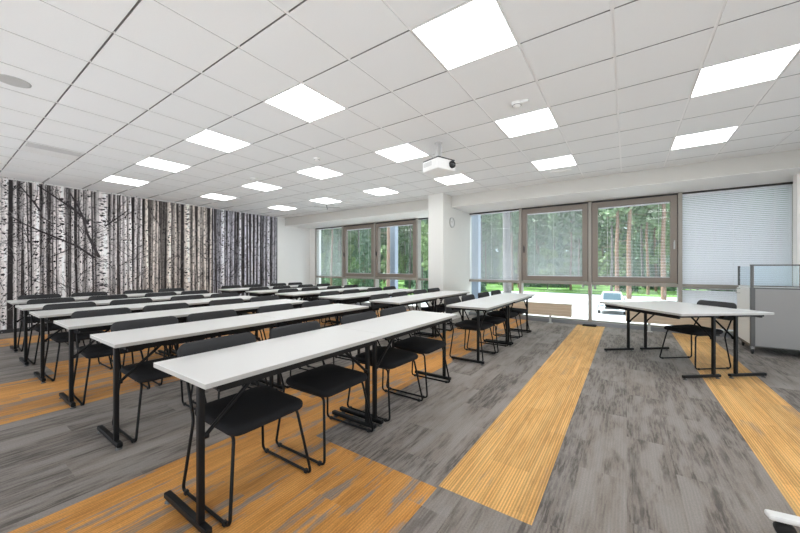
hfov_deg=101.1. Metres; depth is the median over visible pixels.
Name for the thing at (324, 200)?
recessed light
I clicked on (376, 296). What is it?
chair
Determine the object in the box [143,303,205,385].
chair
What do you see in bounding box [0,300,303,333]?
baseboard
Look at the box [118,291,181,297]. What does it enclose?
folding table
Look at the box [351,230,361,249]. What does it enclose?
pine tree
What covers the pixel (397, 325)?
folding table
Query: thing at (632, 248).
young spruce
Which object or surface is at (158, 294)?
chair
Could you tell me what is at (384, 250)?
birch
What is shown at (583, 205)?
window
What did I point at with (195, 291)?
chair
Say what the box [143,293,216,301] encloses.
folding table
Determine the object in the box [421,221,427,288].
birch
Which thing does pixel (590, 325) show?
box
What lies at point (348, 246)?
birch
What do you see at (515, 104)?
smoke detector
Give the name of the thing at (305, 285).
chair
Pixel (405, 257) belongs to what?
birch
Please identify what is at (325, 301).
chair
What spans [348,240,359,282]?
young spruce
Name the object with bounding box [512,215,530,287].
pine tree
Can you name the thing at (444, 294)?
folding table
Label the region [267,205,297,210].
recessed light
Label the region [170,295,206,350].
chair
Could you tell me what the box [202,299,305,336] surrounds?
folding table
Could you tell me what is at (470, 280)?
window
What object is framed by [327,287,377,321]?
folding table
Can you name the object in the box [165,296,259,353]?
folding table
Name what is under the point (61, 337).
chair
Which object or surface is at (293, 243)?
wall
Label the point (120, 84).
ceiling
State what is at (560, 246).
young spruce
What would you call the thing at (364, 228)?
blind
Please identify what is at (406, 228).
pine tree
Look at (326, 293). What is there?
chair
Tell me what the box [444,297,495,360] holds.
chair
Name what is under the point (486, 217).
pine tree
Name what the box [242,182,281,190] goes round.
recessed light
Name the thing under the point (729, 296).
blind
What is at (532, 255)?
blind
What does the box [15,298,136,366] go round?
folding table
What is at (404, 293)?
chair
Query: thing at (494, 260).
young spruce
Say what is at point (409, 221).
window
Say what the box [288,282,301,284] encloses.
chair
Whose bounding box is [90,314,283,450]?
folding table
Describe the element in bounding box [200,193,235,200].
recessed light
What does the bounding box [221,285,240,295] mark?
chair
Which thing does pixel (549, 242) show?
young spruce
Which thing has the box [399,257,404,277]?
birch
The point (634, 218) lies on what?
pine tree
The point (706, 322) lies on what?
radiator cover
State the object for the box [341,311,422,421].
chair
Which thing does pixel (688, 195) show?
pine tree
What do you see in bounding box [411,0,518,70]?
recessed light
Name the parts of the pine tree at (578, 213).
crown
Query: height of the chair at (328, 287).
0.818 m
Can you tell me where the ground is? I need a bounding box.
[347,277,721,298]
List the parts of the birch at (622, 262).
crown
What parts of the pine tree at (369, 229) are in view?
crown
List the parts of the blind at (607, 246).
ladder cord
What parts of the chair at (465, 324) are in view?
backrest, seat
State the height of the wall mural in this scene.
3.062 m
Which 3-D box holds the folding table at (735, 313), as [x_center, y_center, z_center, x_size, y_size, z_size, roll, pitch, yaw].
[3.940,0.895,4.402,0.580,0.750,1.323,0,0,-5]
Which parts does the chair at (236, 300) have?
backrest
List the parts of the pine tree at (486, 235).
crown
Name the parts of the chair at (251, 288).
backrest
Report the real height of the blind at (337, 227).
1.731 m
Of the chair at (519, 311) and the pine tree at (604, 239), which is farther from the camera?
the pine tree at (604, 239)
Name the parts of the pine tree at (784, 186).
crown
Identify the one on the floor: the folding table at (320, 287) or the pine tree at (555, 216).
the folding table at (320, 287)
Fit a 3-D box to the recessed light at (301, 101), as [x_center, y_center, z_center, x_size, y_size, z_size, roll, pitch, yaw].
[-0.990,-1.712,3.463,0.600,0.018,0.600,0,0,35]
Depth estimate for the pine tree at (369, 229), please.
67.41 m
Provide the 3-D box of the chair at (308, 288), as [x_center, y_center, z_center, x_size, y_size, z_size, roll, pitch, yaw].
[-1.781,0.861,7.216,0.610,0.818,0.526,0,0,33]
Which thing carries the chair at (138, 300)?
on the floor
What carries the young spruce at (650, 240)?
on the ground
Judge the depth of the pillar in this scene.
7.77 m
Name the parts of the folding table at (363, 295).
leg, under frame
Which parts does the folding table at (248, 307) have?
under frame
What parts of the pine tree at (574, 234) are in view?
crown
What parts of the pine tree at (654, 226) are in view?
crown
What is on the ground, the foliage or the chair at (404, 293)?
the foliage
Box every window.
[315,226,341,284]
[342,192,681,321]
[343,223,373,303]
[376,219,415,306]
[418,218,427,307]
[469,209,518,315]
[522,202,587,320]
[592,193,677,327]
[682,182,792,332]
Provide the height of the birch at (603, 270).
5.904 m
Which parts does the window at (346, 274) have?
sash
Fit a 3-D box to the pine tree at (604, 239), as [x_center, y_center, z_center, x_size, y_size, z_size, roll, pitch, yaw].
[43.150,-4.678,70.545,3.592,16.273,3.450,0,0,24]
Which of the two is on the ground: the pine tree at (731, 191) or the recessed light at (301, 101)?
the pine tree at (731, 191)
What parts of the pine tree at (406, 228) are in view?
crown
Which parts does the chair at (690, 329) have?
seat, backrest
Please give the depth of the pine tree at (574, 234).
63.76 m
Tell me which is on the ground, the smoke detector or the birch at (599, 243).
the birch at (599, 243)
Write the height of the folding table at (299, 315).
0.750 m
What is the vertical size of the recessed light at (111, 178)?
0.018 m
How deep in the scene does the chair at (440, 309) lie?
6.43 m
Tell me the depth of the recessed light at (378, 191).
7.42 m
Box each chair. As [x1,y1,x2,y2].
[17,294,68,351]
[27,297,84,364]
[42,302,112,380]
[71,291,109,342]
[71,307,149,405]
[88,294,127,343]
[110,298,168,366]
[110,316,206,442]
[124,289,153,293]
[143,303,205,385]
[145,292,176,296]
[158,288,184,291]
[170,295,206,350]
[177,332,310,526]
[181,290,207,294]
[187,309,267,403]
[209,298,262,340]
[210,292,256,340]
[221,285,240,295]
[244,284,261,295]
[249,287,268,313]
[250,295,296,335]
[258,303,322,387]
[269,321,373,465]
[271,283,296,299]
[273,285,293,299]
[278,288,314,320]
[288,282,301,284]
[298,284,319,300]
[301,287,335,323]
[302,299,359,367]
[317,283,329,286]
[320,291,355,325]
[327,286,356,304]
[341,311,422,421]
[343,289,378,316]
[344,284,368,312]
[367,287,396,308]
[370,293,414,340]
[380,306,449,398]
[383,286,413,309]
[392,291,433,339]
[413,289,451,331]
[428,288,461,329]
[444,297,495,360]
[461,294,507,352]
[478,292,519,341]
[491,290,529,336]
[659,300,736,369]
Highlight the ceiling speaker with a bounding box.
[0,74,31,87]
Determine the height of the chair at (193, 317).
0.818 m
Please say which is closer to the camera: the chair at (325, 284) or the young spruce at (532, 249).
the chair at (325, 284)
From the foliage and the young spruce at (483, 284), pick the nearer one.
the young spruce at (483, 284)
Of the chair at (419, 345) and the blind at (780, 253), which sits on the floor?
the chair at (419, 345)
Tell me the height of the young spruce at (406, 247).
11.567 m
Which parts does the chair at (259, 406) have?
backrest, seat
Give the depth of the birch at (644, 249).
64.72 m
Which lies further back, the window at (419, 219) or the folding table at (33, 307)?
the window at (419, 219)
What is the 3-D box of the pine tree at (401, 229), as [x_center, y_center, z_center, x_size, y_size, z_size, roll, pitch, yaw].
[-0.766,-6.045,75.662,3.693,19.029,3.787,0,0,-39]
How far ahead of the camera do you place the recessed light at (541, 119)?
3.91 m
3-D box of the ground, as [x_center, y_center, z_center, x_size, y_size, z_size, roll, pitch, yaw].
[20.702,3.350,82.894,180.000,0.001,120.000,0,0,35]
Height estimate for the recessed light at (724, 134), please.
0.018 m
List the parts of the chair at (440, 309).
backrest, seat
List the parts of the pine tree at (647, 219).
crown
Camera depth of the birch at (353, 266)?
41.82 m
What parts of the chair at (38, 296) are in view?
seat, backrest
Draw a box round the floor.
[0,303,799,532]
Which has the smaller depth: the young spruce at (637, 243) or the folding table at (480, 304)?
the folding table at (480, 304)
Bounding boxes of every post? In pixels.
[390,226,397,297]
[472,215,480,298]
[503,212,511,292]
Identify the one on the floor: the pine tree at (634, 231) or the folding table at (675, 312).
the folding table at (675, 312)
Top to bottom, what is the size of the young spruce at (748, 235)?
8.739 m
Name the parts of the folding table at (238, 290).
under frame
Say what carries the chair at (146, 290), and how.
on the floor
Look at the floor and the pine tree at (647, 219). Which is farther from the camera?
the pine tree at (647, 219)
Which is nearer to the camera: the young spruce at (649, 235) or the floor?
the floor
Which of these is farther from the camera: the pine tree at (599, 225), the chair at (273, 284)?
the pine tree at (599, 225)
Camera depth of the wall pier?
5.09 m
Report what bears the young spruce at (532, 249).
on the ground
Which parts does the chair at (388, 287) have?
backrest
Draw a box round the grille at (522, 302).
[521,301,572,304]
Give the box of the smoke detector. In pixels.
[512,99,528,107]
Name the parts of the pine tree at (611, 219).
crown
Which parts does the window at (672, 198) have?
sash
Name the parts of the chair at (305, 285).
backrest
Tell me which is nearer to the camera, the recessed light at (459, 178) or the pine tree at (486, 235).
the recessed light at (459, 178)
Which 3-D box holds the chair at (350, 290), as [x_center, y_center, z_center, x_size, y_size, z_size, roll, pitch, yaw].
[-0.758,0.861,6.533,0.610,0.818,0.526,0,0,34]
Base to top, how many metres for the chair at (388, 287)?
0.818 m
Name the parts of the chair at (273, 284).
backrest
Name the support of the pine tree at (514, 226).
on the ground
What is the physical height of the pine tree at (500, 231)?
18.957 m
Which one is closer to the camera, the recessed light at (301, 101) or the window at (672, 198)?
the recessed light at (301, 101)
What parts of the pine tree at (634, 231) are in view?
crown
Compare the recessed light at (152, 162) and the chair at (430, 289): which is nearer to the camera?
the recessed light at (152, 162)
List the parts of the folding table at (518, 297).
leg, under frame, leg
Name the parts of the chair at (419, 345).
backrest, seat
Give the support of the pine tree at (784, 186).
on the ground
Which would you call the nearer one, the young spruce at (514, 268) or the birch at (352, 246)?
the birch at (352, 246)
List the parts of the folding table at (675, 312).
leg, under frame, leg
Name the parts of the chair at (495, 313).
backrest, seat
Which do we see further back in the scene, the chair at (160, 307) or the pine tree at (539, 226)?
the pine tree at (539, 226)
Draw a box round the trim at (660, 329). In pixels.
[350,303,732,337]
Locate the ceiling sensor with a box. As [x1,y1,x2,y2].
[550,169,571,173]
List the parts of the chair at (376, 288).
backrest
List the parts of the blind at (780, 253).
ladder cord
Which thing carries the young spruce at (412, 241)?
on the ground
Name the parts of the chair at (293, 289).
backrest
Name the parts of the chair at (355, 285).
backrest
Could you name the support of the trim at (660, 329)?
attached to the wall at (312, 231)
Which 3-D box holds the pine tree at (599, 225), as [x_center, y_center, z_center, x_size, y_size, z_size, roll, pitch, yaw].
[29.317,-5.912,49.523,3.577,18.757,3.708,0,0,-30]
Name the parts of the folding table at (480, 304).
leg, under frame, leg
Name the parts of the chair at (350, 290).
backrest, seat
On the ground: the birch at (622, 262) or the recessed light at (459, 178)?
the birch at (622, 262)
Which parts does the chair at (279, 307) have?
backrest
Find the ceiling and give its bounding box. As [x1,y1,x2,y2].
[0,0,799,217]
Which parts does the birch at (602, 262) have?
crown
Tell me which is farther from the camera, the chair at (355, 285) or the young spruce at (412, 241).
the young spruce at (412, 241)
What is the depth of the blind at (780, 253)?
5.95 m
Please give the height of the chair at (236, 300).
0.818 m
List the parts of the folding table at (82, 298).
leg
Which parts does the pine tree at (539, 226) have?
crown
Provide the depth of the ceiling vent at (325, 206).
9.22 m
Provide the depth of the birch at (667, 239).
41.78 m
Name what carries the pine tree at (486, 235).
on the ground
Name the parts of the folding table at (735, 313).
leg, leg, under frame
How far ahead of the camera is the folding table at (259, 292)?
7.04 m
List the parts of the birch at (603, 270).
crown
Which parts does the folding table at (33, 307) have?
leg, under frame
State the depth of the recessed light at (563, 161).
5.37 m
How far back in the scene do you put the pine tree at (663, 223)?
33.86 m
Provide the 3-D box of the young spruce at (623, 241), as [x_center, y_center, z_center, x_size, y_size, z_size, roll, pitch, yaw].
[31.612,-0.606,46.517,3.273,8.535,3.411,0,0,-6]
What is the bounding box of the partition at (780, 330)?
[736,264,799,353]
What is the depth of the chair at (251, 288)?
7.43 m
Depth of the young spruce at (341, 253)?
48.82 m
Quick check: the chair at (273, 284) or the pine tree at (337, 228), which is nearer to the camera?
the chair at (273, 284)
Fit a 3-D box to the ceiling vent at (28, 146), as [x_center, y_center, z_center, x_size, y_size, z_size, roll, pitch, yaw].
[-5.129,-1.702,4.858,0.570,0.009,0.570,0,0,35]
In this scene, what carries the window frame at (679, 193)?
in the wall at (312, 231)
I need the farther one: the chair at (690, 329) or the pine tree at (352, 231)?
the pine tree at (352, 231)
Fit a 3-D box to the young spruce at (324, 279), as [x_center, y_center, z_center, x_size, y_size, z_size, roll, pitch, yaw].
[-11.506,-0.809,55.796,3.440,8.970,3.585,0,0,-19]
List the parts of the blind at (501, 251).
ladder cord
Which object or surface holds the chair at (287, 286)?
on the floor
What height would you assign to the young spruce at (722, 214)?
10.099 m
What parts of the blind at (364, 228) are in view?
ladder cord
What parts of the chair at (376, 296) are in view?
backrest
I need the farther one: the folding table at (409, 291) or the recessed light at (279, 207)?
the recessed light at (279, 207)
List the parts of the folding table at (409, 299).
under frame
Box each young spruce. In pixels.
[322,238,338,285]
[322,243,329,280]
[324,229,341,285]
[336,253,348,285]
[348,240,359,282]
[353,229,373,286]
[402,242,408,277]
[402,256,413,287]
[411,241,412,267]
[412,220,427,290]
[471,261,486,291]
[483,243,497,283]
[493,255,499,278]
[513,248,517,283]
[524,229,542,286]
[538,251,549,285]
[543,229,556,284]
[550,230,568,286]
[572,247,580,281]
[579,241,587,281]
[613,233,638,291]
[631,242,640,288]
[634,233,645,276]
[643,229,667,289]
[644,232,650,276]
[645,238,657,275]
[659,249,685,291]
[705,214,735,294]
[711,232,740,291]
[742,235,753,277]
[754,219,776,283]
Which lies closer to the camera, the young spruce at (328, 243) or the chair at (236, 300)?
the chair at (236, 300)
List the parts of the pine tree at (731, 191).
crown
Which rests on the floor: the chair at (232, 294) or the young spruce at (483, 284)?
the chair at (232, 294)
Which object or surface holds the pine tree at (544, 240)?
on the ground
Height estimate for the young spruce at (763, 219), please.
11.024 m
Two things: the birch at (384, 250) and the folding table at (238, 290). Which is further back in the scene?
the birch at (384, 250)
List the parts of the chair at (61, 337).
backrest, seat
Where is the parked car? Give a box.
[596,291,628,314]
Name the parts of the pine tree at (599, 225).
crown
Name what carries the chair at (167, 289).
on the floor
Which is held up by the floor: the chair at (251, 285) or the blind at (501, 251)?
the chair at (251, 285)
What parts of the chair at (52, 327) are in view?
seat, backrest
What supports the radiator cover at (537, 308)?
on the floor
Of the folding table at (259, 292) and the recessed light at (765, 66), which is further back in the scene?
the folding table at (259, 292)
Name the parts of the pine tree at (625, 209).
crown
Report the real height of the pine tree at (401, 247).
19.447 m
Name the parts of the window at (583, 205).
sash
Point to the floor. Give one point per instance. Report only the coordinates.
(556, 431)
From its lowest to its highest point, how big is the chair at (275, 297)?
0.818 m
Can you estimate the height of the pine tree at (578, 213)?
18.408 m
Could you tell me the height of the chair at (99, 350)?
0.818 m
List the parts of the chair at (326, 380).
backrest, seat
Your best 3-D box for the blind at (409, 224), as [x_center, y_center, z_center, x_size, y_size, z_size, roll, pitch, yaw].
[-0.114,-0.541,10.230,1.294,1.497,0.032,0,0,35]
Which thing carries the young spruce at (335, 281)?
on the ground
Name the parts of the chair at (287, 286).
backrest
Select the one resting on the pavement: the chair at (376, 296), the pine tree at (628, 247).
the pine tree at (628, 247)
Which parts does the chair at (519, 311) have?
backrest, seat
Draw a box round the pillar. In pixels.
[428,193,470,319]
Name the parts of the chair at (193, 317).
backrest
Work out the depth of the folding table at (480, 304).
4.54 m
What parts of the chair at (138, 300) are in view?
backrest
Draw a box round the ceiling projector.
[423,142,455,175]
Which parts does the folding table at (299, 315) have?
leg, under frame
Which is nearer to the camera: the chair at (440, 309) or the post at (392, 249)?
the chair at (440, 309)
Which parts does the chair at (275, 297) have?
backrest, seat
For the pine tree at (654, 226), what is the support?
on the ground
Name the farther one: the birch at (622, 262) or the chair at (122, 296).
the birch at (622, 262)
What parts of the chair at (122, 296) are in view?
backrest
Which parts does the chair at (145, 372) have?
backrest, seat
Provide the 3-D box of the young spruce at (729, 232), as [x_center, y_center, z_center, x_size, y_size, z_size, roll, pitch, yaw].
[37.752,-0.393,37.863,3.228,8.077,3.097,0,0,-16]
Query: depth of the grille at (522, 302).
7.56 m
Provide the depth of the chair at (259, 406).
1.89 m
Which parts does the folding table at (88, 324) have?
leg, under frame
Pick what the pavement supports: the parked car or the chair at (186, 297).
the parked car
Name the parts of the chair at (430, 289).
backrest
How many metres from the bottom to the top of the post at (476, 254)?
5.500 m
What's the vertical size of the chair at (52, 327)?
0.818 m
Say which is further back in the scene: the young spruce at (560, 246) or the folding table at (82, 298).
the young spruce at (560, 246)
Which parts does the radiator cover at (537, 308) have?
panel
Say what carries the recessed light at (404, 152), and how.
in the ceiling
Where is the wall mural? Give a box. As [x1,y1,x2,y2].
[0,177,276,332]
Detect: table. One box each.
[6,295,100,352]
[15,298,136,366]
[29,302,173,383]
[53,307,219,408]
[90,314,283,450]
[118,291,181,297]
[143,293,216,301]
[153,327,384,532]
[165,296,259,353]
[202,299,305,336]
[218,286,272,295]
[245,288,306,300]
[252,303,368,390]
[269,284,316,287]
[275,290,342,324]
[304,286,343,300]
[318,292,388,324]
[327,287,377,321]
[333,310,456,426]
[369,295,440,347]
[371,289,420,309]
[415,291,469,336]
[446,298,515,365]
[483,293,534,343]
[599,301,728,379]
[637,301,773,378]
[764,509,799,532]
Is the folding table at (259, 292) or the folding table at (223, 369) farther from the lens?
the folding table at (259, 292)
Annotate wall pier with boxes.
[793,174,799,285]
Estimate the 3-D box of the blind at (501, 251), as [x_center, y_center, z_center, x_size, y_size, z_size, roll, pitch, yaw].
[2.372,-0.541,8.516,1.408,1.731,0.032,0,0,35]
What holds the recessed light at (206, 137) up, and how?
in the ceiling
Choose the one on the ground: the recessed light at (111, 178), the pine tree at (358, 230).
the pine tree at (358, 230)
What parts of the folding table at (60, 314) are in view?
leg, under frame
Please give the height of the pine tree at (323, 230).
17.472 m
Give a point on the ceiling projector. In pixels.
(438, 165)
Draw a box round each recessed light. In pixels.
[102,175,148,185]
[135,157,190,171]
[184,129,250,152]
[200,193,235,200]
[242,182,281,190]
[264,83,345,121]
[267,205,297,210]
[296,166,342,178]
[309,197,341,203]
[363,187,398,195]
[375,143,428,162]
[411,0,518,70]
[434,174,473,184]
[494,107,558,137]
[531,155,576,170]
[670,125,739,149]
[690,43,799,97]
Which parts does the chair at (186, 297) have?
backrest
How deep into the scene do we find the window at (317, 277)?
12.25 m
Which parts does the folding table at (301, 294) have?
under frame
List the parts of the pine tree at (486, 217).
crown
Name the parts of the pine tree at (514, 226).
crown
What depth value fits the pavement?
31.42 m
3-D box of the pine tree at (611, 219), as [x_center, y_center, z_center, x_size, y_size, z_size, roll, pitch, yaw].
[26.320,-5.683,40.873,3.516,18.292,3.722,0,0,-21]
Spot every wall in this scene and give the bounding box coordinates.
[0,177,309,299]
[310,229,320,297]
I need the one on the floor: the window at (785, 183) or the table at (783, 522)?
the table at (783, 522)
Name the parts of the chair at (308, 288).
backrest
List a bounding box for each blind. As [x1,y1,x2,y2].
[316,227,341,275]
[347,228,370,273]
[380,224,412,273]
[470,210,518,279]
[528,209,581,275]
[598,202,669,277]
[682,184,791,285]
[682,287,736,330]
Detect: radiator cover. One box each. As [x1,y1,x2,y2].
[493,301,572,322]
[626,310,739,339]
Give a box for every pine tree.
[323,230,330,251]
[324,228,341,235]
[325,228,341,285]
[336,232,341,255]
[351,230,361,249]
[354,229,370,281]
[355,230,359,285]
[380,227,386,282]
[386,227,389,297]
[398,226,404,258]
[398,234,406,255]
[401,225,412,288]
[402,226,412,270]
[481,214,495,286]
[482,215,492,284]
[497,214,502,243]
[500,211,518,290]
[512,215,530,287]
[528,214,546,259]
[532,218,545,253]
[547,213,561,247]
[558,211,581,289]
[569,230,581,284]
[594,211,604,289]
[598,209,625,291]
[598,223,609,257]
[601,206,632,291]
[610,207,640,298]
[631,208,644,287]
[631,222,645,273]
[632,204,661,294]
[642,203,669,291]
[652,203,669,299]
[682,195,710,289]
[699,191,734,262]
[716,190,746,230]
[747,193,762,237]
[749,186,784,248]
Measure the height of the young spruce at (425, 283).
10.556 m
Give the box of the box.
[582,324,596,326]
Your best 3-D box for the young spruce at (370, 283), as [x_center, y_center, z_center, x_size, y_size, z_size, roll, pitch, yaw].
[-4.865,-2.270,46.083,3.908,11.899,3.680,0,0,-38]
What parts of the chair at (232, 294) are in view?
backrest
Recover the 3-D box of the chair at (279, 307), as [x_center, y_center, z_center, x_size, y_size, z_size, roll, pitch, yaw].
[-1.261,0.861,3.809,0.610,0.818,0.526,0,0,33]
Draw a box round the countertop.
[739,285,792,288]
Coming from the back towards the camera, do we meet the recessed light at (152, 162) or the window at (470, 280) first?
the window at (470, 280)
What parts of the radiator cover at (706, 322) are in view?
panel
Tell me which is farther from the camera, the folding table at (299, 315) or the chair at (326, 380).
the folding table at (299, 315)
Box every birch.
[321,252,325,271]
[348,244,354,266]
[348,246,352,272]
[349,259,360,284]
[380,245,399,273]
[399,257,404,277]
[402,254,407,273]
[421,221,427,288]
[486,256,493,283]
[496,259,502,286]
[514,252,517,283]
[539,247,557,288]
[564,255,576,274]
[598,239,601,265]
[599,257,609,285]
[601,254,610,286]
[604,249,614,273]
[614,243,625,291]
[636,247,645,266]
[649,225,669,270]
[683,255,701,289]
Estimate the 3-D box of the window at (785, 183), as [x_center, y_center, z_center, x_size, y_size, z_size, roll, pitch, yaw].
[6.067,-0.122,5.996,1.495,2.635,0.180,0,0,35]
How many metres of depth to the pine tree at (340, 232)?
65.78 m
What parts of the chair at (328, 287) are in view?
backrest, seat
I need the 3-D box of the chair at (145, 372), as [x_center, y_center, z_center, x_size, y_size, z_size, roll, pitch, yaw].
[-2.003,0.861,2.738,0.610,0.818,0.526,0,0,34]
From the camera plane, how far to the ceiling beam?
6.30 m
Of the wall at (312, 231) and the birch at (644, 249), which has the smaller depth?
the wall at (312, 231)
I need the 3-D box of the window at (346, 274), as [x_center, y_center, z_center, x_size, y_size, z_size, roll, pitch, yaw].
[-1.365,-0.122,11.085,1.430,2.635,0.237,0,0,35]
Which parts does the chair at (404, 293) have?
backrest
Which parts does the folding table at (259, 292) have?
under frame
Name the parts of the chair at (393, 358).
backrest, seat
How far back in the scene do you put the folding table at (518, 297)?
5.84 m
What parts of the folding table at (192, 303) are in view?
under frame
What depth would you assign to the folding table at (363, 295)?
5.84 m
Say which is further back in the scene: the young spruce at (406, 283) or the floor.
the young spruce at (406, 283)
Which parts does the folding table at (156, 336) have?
leg, under frame, leg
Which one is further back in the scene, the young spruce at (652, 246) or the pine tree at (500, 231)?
the pine tree at (500, 231)
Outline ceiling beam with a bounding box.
[285,149,799,228]
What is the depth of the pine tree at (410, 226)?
48.86 m
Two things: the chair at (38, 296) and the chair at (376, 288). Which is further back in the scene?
the chair at (376, 288)
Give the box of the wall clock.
[449,217,454,227]
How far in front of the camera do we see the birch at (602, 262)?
58.97 m
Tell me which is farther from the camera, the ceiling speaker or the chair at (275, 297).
the chair at (275, 297)
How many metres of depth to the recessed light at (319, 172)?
5.94 m
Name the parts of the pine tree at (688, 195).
crown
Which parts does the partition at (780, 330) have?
gallery post, panel, gallery post, gallery rail, panel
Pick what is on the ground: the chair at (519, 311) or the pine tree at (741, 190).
the pine tree at (741, 190)
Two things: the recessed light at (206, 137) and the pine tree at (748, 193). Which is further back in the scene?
the pine tree at (748, 193)
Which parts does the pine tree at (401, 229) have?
crown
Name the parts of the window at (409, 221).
sash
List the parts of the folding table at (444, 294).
leg, under frame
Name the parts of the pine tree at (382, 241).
crown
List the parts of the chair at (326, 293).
backrest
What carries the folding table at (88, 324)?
on the floor
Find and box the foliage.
[337,202,777,275]
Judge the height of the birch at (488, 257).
5.837 m
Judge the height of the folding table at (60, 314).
0.750 m
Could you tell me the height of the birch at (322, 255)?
6.956 m
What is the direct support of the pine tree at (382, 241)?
on the ground
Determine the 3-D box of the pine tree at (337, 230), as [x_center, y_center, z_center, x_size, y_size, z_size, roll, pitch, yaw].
[-12.215,-6.348,59.487,4.044,19.650,4.420,0,0,-25]
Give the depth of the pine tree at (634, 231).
69.95 m
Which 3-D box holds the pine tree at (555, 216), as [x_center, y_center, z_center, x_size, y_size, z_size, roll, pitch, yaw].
[41.041,-6.726,87.210,4.150,20.400,3.921,0,0,34]
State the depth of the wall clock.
7.89 m
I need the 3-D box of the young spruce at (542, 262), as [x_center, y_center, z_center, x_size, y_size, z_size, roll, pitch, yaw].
[25.605,-0.136,59.070,2.429,7.396,2.288,0,0,7]
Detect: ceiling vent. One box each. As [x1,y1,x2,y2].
[20,141,83,159]
[312,204,340,209]
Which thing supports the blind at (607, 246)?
attached to the window frame at (679, 193)
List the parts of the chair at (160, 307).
backrest, seat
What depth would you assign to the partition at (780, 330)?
4.71 m
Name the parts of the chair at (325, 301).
backrest, seat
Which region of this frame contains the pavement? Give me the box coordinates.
[368,291,725,325]
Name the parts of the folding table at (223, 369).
leg, under frame, leg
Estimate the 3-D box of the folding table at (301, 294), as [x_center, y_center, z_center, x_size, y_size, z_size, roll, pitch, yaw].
[-1.868,0.895,6.911,0.580,0.750,1.323,0,0,35]
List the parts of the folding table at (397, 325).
leg, under frame, leg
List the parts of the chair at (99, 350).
backrest, seat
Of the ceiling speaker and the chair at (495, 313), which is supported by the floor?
the chair at (495, 313)
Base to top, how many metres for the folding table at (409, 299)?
0.750 m
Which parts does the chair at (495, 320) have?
backrest, seat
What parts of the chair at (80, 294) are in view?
backrest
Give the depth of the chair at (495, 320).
5.10 m
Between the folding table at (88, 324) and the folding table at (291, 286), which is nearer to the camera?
the folding table at (88, 324)
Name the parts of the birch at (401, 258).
crown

